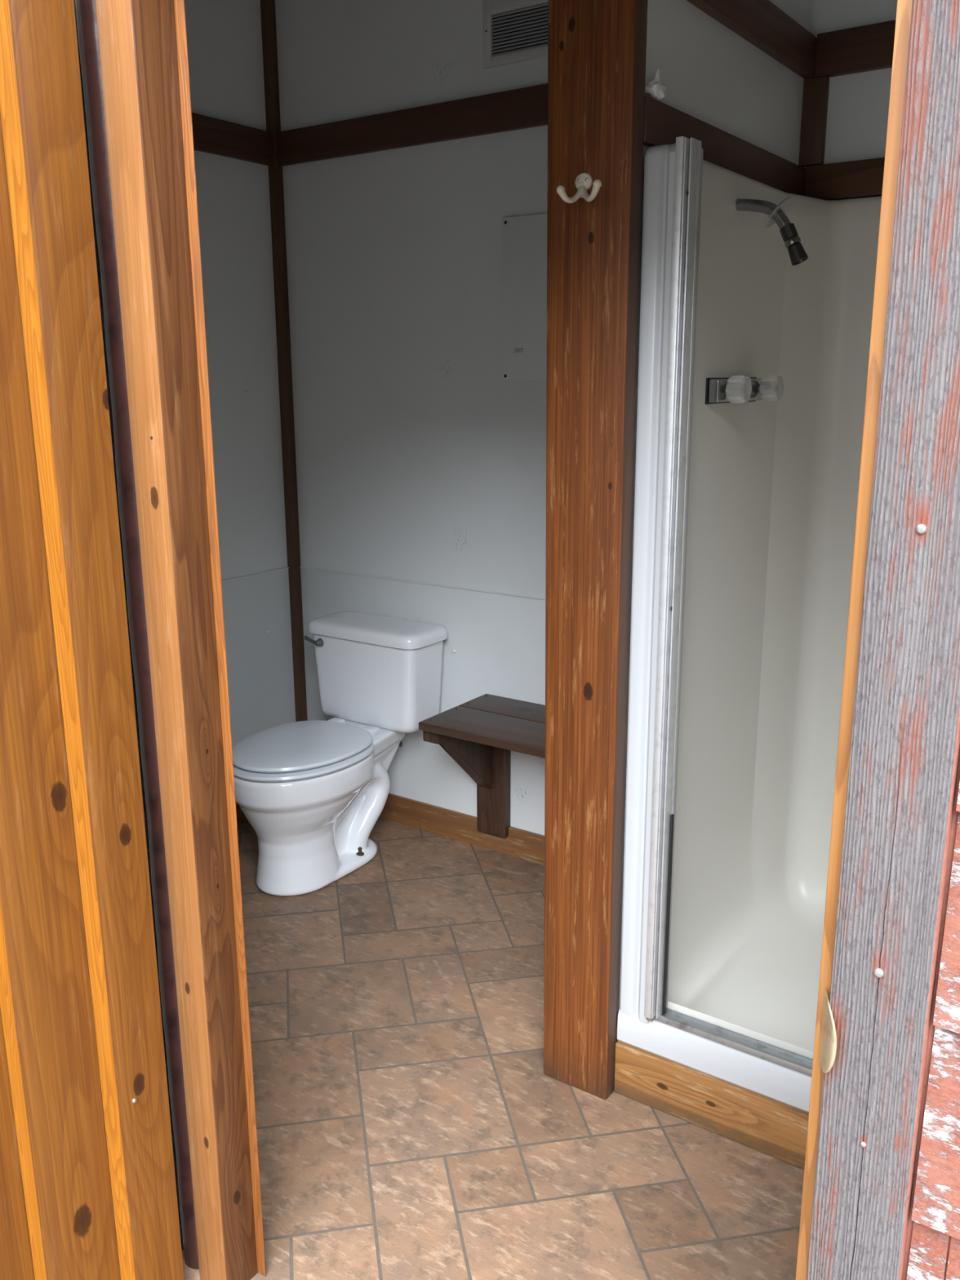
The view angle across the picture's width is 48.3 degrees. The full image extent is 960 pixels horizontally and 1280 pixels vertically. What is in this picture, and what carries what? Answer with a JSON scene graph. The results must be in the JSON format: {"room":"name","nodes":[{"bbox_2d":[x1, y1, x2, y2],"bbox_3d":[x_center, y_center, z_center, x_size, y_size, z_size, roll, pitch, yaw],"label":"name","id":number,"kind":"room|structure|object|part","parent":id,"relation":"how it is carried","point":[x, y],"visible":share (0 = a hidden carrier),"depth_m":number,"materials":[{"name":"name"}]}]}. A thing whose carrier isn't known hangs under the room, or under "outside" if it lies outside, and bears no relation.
{"room":"bathroom","nodes":[
{"label":"bathroom","id":0,"kind":"room"},
{"bbox_2d":[184,0,295,748],"bbox_3d":[-1.196,-0.614,2.965,0.129,3.020,1.745,9,17,34],"label":"wall","id":1,"kind":"structure","parent":0,"point":[224,37],"depth_m":3.45,"materials":[{"name":"white paint"}]},
{"bbox_2d":[191,112,271,165],"bbox_3d":[-1.123,-1.401,2.766,0.020,0.098,1.595,9,17,34],"label":"trim","id":2,"kind":"structure","parent":1,"relation":"attached to","point":[212,135],"depth_m":3.26,"materials":[{"name":"brown wood"}]},
{"bbox_2d":[235,802,248,826],"bbox_3d":[-1.107,0.688,3.289,0.014,0.095,1.611,9,17,34],"label":"baseboard","id":3,"kind":"structure","parent":1,"relation":"attached to","point":[241,818],"depth_m":3.68,"materials":[{"name":"brown wood"}]},
{"bbox_2d":[260,0,307,721],"bbox_3d":[-0.651,-0.883,3.581,0.032,2.800,0.034,9,17,34],"label":"trim","id":4,"kind":"structure","parent":1,"relation":"attached to","point":[268,14],"depth_m":3.55,"materials":[{"name":"brown wood"}]},
{"bbox_2d":[181,817,804,1279],"bbox_3d":[0.029,0.973,2.562,3.010,0.120,1.870,9,17,34],"label":"floor","id":5,"kind":"structure","parent":0,"point":[411,1125],"depth_m":2.21,"materials":[{"name":"tile"}]},
{"bbox_2d":[231,610,447,896],"bbox_3d":[-0.473,0.346,3.322,0.452,0.734,0.713,9,17,34],"label":"toilet","id":6,"kind":"object","parent":5,"relation":"on","point":[313,793],"visible":0.98,"depth_m":3.29,"materials":[{"name":"white ceramic"}]},
{"bbox_3d":[-0.544,0.318,3.216,0.368,0.027,0.449,9,17,34],"label":"seat lid","id":7,"kind":"part","parent":6,"relation":"part of","materials":[{"name":"white plastic"}]},
{"bbox_3d":[-0.548,0.342,3.217,0.384,0.020,0.461,9,17,34],"label":"seat","id":8,"kind":"part","parent":6,"relation":"part of","materials":[{"name":"white plastic"}]},
{"bbox_3d":[-0.540,0.005,3.469,0.067,0.034,0.027,9,17,34],"label":"flush lever","id":9,"kind":"part","parent":6,"relation":"part of","materials":[{"name":"silver metal"}]},
{"bbox_3d":[-0.497,0.514,3.334,0.372,0.403,0.634,9,17,34],"label":"bowl","id":10,"kind":"part","parent":6,"relation":"part of","materials":[{"name":"white ceramic"}]},
{"bbox_3d":[-0.332,-0.038,3.440,0.452,0.046,0.211,9,17,34],"label":"tank lid","id":11,"kind":"part","parent":6,"relation":"part of","materials":[{"name":"white ceramic"}]},
{"bbox_3d":[-0.331,0.122,3.481,0.426,0.286,0.188,9,17,34],"label":"tank","id":12,"kind":"part","parent":6,"relation":"part of","materials":[{"name":"white ceramic"}]},
{"bbox_2d":[543,0,647,1099],"bbox_3d":[0.202,-0.444,1.996,0.176,2.900,0.048,9,17,34],"label":"wooden post","id":13,"kind":"object","parent":5,"relation":"on","point":[597,49],"visible":1,"depth_m":2.01,"materials":[{"name":"brown wood"}]},
{"bbox_2d":[556,173,601,203],"bbox_3d":[0.183,-0.787,1.856,0.086,0.054,0.063,9,17,34],"label":"coat hook","id":14,"kind":"object","parent":13,"relation":"attached to","point":[584,181],"visible":1,"depth_m":1.87,"materials":[{"name":"beige paint"}]},
{"bbox_3d":[0.182,-0.802,1.887,0.034,0.041,0.006,9,17,34],"label":"plate","id":15,"kind":"part","parent":14,"relation":"part of","materials":[{"name":"beige paint"}]},
{"bbox_2d":[617,142,881,1112],"bbox_3d":[0.943,-0.010,2.127,1.010,1.791,0.850,9,17,34],"label":"shower stall","id":16,"kind":"object","parent":5,"relation":"on","point":[773,486],"visible":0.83,"depth_m":2.44,"materials":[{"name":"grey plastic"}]},
{"bbox_2d":[705,374,783,404],"bbox_3d":[0.550,-0.516,2.201,0.073,0.056,0.268,9,17,34],"label":"shower valve","id":17,"kind":"object","parent":16,"relation":"attached to","point":[735,388],"visible":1,"depth_m":2.12,"materials":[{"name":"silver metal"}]},
{"bbox_3d":[0.509,-0.496,2.118,0.044,0.054,0.059,9,17,34],"label":"knob","id":18,"kind":"part","parent":17,"relation":"part of","materials":[{"name":"white plastic"}]},
{"bbox_3d":[0.614,-0.533,2.265,0.044,0.054,0.059,9,17,34],"label":"knob","id":19,"kind":"part","parent":17,"relation":"part of","materials":[{"name":"white plastic"}]},
{"bbox_2d":[735,197,808,265],"bbox_3d":[0.571,-0.805,2.096,0.152,0.142,0.068,9,17,34],"label":"showerhead","id":20,"kind":"object","parent":16,"relation":"attached to","point":[797,255],"visible":1,"depth_m":2.07,"materials":[{"name":"silver metal"}]},
{"bbox_2d":[275,0,897,835],"bbox_3d":[0.517,-0.609,2.908,3.010,3.020,0.128,9,17,34],"label":"wall","id":21,"kind":"structure","parent":0,"point":[421,470],"depth_m":3.28,"materials":[{"name":"white paint"}]},
{"bbox_2d":[277,83,547,166],"bbox_3d":[0.008,-1.459,2.976,1.568,0.098,0.020,9,17,34],"label":"trim","id":22,"kind":"structure","parent":21,"relation":"attached to","point":[523,108],"depth_m":3.09,"materials":[{"name":"brown wood"}]},
{"bbox_2d":[379,792,544,865],"bbox_3d":[0.017,0.632,3.493,1.570,0.095,0.015,9,17,34],"label":"baseboard","id":23,"kind":"structure","parent":21,"relation":"attached to","point":[526,845],"depth_m":3.54,"materials":[{"name":"brown wood"}]},
{"bbox_2d":[418,693,545,838],"bbox_3d":[0.236,0.476,3.086,0.796,0.461,0.349,9,17,34],"label":"bench","id":24,"kind":"object","parent":21,"relation":"attached to","point":[480,733],"visible":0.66,"depth_m":3.21,"materials":[{"name":"brown wood"}]},
{"bbox_2d":[483,0,548,68],"bbox_3d":[0.147,-1.635,2.838,0.333,0.170,0.012,9,17,34],"label":"air vent","id":25,"kind":"object","parent":21,"relation":"in","point":[521,34],"visible":0.77,"depth_m":2.88,"materials":[{"name":"grey metal"}]},
{"bbox_2d":[502,213,546,380],"bbox_3d":[0.217,-0.946,2.960,0.370,0.444,0.013,9,17,34],"label":"wall panel","id":26,"kind":"object","parent":21,"relation":"attached to","point":[524,237],"visible":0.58,"depth_m":3.02,"materials":[{"name":"white"}]},
{"bbox_2d":[798,75,829,167],"bbox_3d":[0.776,-1.203,2.489,0.052,0.186,0.025,9,17,34],"label":"trim","id":27,"kind":"structure","parent":21,"relation":"attached to","point":[815,90],"depth_m":2.48,"materials":[{"name":"brown wood"}]},
{"bbox_2d":[804,157,884,199],"bbox_3d":[1.193,-1.007,2.244,1.028,0.079,0.020,9,17,34],"label":"trim","id":28,"kind":"structure","parent":21,"relation":"attached to","point":[858,179],"depth_m":2.47,"materials":[{"name":"brown wood"}]},
{"bbox_2d":[814,19,895,77],"bbox_3d":[1.194,-1.270,2.174,1.020,0.090,0.025,9,17,34],"label":"trim","id":29,"kind":"structure","parent":21,"relation":"attached to","point":[868,47],"depth_m":2.40,"materials":[{"name":"brown wood"}]},
{"bbox_2d":[617,0,812,1040],"bbox_3d":[0.469,-0.533,2.353,0.123,2.900,0.859,9,17,34],"label":"wall partition","id":30,"kind":"structure","parent":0,"point":[711,74],"depth_m":2.12,"materials":[{"name":"white paint"}]},
{"bbox_2d":[613,1040,808,1169],"bbox_3d":[0.717,0.980,2.014,1.029,0.120,0.024,9,17,34],"label":"trim","id":31,"kind":"structure","parent":30,"relation":"attached to","point":[778,1130],"depth_m":2.16,"materials":[{"name":"brown wood"}]},
{"bbox_2d":[643,95,805,195],"bbox_3d":[0.525,-0.990,2.199,0.017,0.074,0.859,9,17,34],"label":"trim","id":32,"kind":"structure","parent":30,"relation":"attached to","point":[663,122],"depth_m":2.12,"materials":[{"name":"brown wood"}]},
{"bbox_2d":[644,68,666,99],"bbox_3d":[0.307,-0.973,1.876,0.030,0.049,0.058,9,17,34],"label":"hook","id":33,"kind":"object","parent":32,"relation":"on","point":[655,88],"visible":0.98,"depth_m":1.87,"materials":[{"name":"white metal"}]},
{"bbox_2d":[644,136,813,1075],"bbox_3d":[0.725,0.025,1.779,0.910,1.687,0.058,9,17,34],"label":"shower door frame","id":34,"kind":"object","parent":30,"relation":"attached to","point":[687,151],"visible":0.98,"depth_m":2.00,"materials":[{"name":"metal"}]},
{"bbox_2d":[686,0,817,79],"bbox_3d":[0.527,-1.253,2.131,0.025,0.083,0.859,9,17,34],"label":"trim","id":35,"kind":"structure","parent":30,"relation":"attached to","point":[763,24],"depth_m":2.22,"materials":[{"name":"brown wood"}]},
{"bbox_2d":[818,987,836,1073],"bbox_3d":[0.333,0.367,1.026,0.011,0.080,0.083,3,14,13],"label":"strike plate","id":36,"kind":"object","parent":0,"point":[828,1046],"visible":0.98,"depth_m":1.00,"materials":[{"name":"gold metal"}]},
{"bbox_2d":[902,754,959,1279],"bbox_3d":[0.736,-0.114,0.677,5.970,3.129,0.136,9,17,34],"label":"wall","id":37,"kind":"structure","parent":0,"point":[932,1251],"depth_m":0.97,"materials":[{"name":"red paint"}]},
{"bbox_2d":[0,0,184,1279],"bbox_3d":[-0.759,0.161,1.296,0.145,2.048,0.719,9,17,34],"label":"door","id":38,"kind":"structure","parent":37,"relation":"in","point":[88,1186],"depth_m":1.50,"materials":[{"name":"brown wood"}]},
{"bbox_2d":[73,0,183,1250],"bbox_3d":[-0.526,0.007,1.647,0.034,2.200,0.035,9,17,34],"label":"trim","id":39,"kind":"structure","parent":37,"relation":"attached to","point":[82,85],"depth_m":1.61,"materials":[{"name":"brown wood"}]},
{"bbox_2d":[75,0,199,1269],"bbox_3d":[-0.496,0.015,1.615,0.053,2.200,0.054,9,17,34],"label":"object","id":40,"kind":"structure","parent":37,"relation":"attached to","point":[86,10],"depth_m":1.57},
{"bbox_2d":[95,0,257,1279],"bbox_3d":[-0.437,0.025,1.573,0.072,2.200,0.068,9,17,34],"label":"trim","id":41,"kind":"structure","parent":37,"relation":"attached to","point":[137,42],"depth_m":1.52,"materials":[{"name":"brown wood"}]},
{"bbox_2d":[173,0,266,1276],"bbox_3d":[-0.437,0.014,1.616,0.156,2.200,0.003,9,17,34],"label":"trim","id":42,"kind":"structure","parent":37,"relation":"attached to","point":[179,5],"depth_m":1.55,"materials":[{"name":"brown wood"}]},
{"bbox_2d":[795,0,912,1279],"bbox_3d":[0.373,0.205,1.039,0.030,2.100,0.140,9,17,34],"label":"trim","id":43,"kind":"structure","parent":37,"relation":"attached to","point":[904,10],"depth_m":0.92,"materials":[{"name":"brown wood"}]},
{"bbox_2d":[806,0,959,1279],"bbox_3d":[0.362,0.009,0.894,0.085,2.650,0.025,9,17,34],"label":"trim","id":44,"kind":"structure","parent":37,"relation":"attached to","point":[904,753],"depth_m":0.90,"materials":[{"name":"grey wood"}]}
]}

